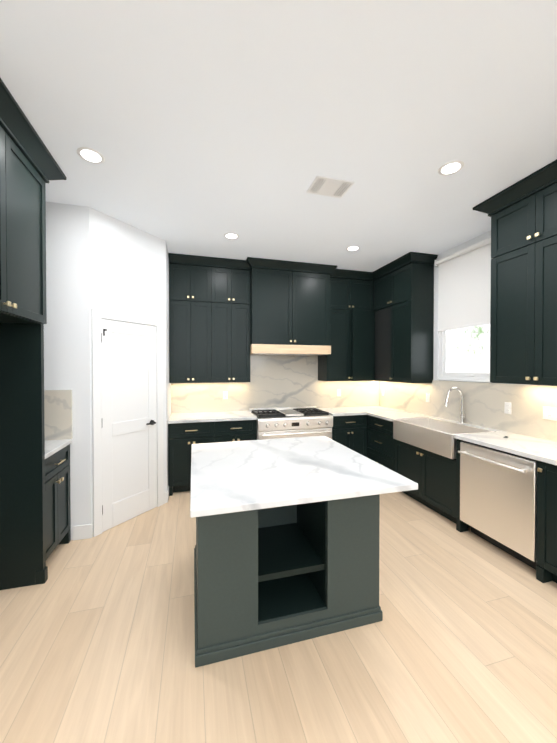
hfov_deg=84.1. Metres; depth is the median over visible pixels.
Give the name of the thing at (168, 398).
wall
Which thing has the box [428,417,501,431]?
countertop strip
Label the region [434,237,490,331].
roller shade
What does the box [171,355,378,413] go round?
backsplash
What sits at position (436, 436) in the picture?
farmhouse sink
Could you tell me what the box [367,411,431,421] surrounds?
countertop
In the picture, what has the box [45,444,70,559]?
base cabinet
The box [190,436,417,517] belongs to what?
island countertop
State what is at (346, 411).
countertop
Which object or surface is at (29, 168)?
tall cabinet
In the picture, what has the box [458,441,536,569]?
stainless steel dishwasher
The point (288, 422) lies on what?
range
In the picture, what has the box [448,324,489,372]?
backdrop
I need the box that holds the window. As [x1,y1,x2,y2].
[437,325,490,382]
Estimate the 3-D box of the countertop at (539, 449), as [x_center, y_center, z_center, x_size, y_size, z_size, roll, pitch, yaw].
[2.175,0.632,2.473,0.650,0.035,1.239,0,1,-16]
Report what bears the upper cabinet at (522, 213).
attached to the wall at (477, 239)
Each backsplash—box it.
[44,390,72,439]
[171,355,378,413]
[379,380,556,441]
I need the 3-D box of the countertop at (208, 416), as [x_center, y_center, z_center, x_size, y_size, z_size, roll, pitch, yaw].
[-0.899,0.613,4.218,1.109,0.035,0.650,0,1,-16]
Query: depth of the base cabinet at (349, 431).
4.46 m
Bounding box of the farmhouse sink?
[393,418,493,458]
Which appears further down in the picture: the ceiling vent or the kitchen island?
the kitchen island
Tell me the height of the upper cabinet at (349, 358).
1.648 m
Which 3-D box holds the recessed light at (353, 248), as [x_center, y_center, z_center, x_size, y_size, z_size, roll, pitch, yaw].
[0.921,-1.516,3.815,0.170,0.005,0.170,0,1,-16]
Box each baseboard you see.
[73,486,168,540]
[164,491,166,503]
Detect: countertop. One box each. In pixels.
[45,439,72,458]
[168,411,256,423]
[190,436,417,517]
[317,406,402,415]
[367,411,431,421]
[454,431,556,465]
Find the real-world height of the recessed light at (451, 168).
0.005 m
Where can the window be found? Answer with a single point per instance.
(444, 375)
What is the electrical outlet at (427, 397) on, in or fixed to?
attached to the backsplash at (483, 404)
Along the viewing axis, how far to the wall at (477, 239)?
4.04 m
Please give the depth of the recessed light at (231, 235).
3.45 m
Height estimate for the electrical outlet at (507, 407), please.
0.115 m
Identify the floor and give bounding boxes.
[0,491,556,742]
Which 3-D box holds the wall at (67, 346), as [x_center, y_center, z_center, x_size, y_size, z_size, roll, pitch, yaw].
[-2.139,0.016,2.789,0.805,3.050,0.100,0,1,-16]
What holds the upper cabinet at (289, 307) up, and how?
attached to the wall
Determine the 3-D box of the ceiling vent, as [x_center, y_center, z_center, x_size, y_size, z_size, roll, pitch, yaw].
[0.418,-1.502,2.523,0.320,0.008,0.230,0,1,-16]
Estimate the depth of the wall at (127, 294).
3.16 m
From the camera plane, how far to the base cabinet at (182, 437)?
3.86 m
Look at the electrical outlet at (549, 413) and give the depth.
2.74 m
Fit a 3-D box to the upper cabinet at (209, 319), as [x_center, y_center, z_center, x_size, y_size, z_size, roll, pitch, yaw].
[-0.947,-0.686,4.310,1.074,1.672,0.420,0,1,-16]
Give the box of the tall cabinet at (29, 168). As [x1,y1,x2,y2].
[0,78,65,589]
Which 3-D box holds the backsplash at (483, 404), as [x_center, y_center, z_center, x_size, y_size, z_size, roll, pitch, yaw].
[2.186,0.361,3.609,0.020,0.482,3.428,0,1,-16]
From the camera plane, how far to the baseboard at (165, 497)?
3.59 m
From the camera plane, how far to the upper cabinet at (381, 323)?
4.63 m
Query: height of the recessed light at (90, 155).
0.005 m
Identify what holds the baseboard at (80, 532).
attached to the wall at (127, 294)
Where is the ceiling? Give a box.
[0,0,556,271]
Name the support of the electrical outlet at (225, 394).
attached to the backsplash at (282, 381)
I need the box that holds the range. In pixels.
[249,406,332,439]
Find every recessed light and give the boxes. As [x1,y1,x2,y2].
[76,147,104,163]
[224,233,238,238]
[346,246,359,250]
[438,161,463,175]
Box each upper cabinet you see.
[169,253,250,382]
[249,257,329,348]
[318,269,369,380]
[370,264,393,381]
[394,256,433,382]
[489,168,556,385]
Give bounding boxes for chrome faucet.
[444,387,464,423]
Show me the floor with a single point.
(457, 643)
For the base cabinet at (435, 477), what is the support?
on the floor
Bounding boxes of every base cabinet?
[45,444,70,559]
[168,420,256,495]
[332,415,366,456]
[366,415,393,470]
[394,439,470,531]
[536,460,556,582]
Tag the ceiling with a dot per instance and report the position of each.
(202, 127)
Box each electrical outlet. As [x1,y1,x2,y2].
[223,391,227,398]
[426,393,429,401]
[504,402,510,413]
[543,406,556,420]
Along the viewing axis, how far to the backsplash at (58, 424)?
2.76 m
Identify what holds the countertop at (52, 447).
on the base cabinet at (57, 504)
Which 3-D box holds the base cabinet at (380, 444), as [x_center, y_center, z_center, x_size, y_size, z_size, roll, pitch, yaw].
[1.583,1.074,4.601,0.655,0.895,1.246,0,1,-16]
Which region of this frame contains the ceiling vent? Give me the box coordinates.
[306,176,353,197]
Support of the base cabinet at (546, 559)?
on the floor
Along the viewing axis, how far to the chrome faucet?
3.58 m
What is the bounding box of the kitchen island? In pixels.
[194,494,382,667]
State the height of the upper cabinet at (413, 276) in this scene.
1.648 m
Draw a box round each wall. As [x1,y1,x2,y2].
[44,202,90,539]
[89,207,166,536]
[166,244,170,487]
[433,230,548,385]

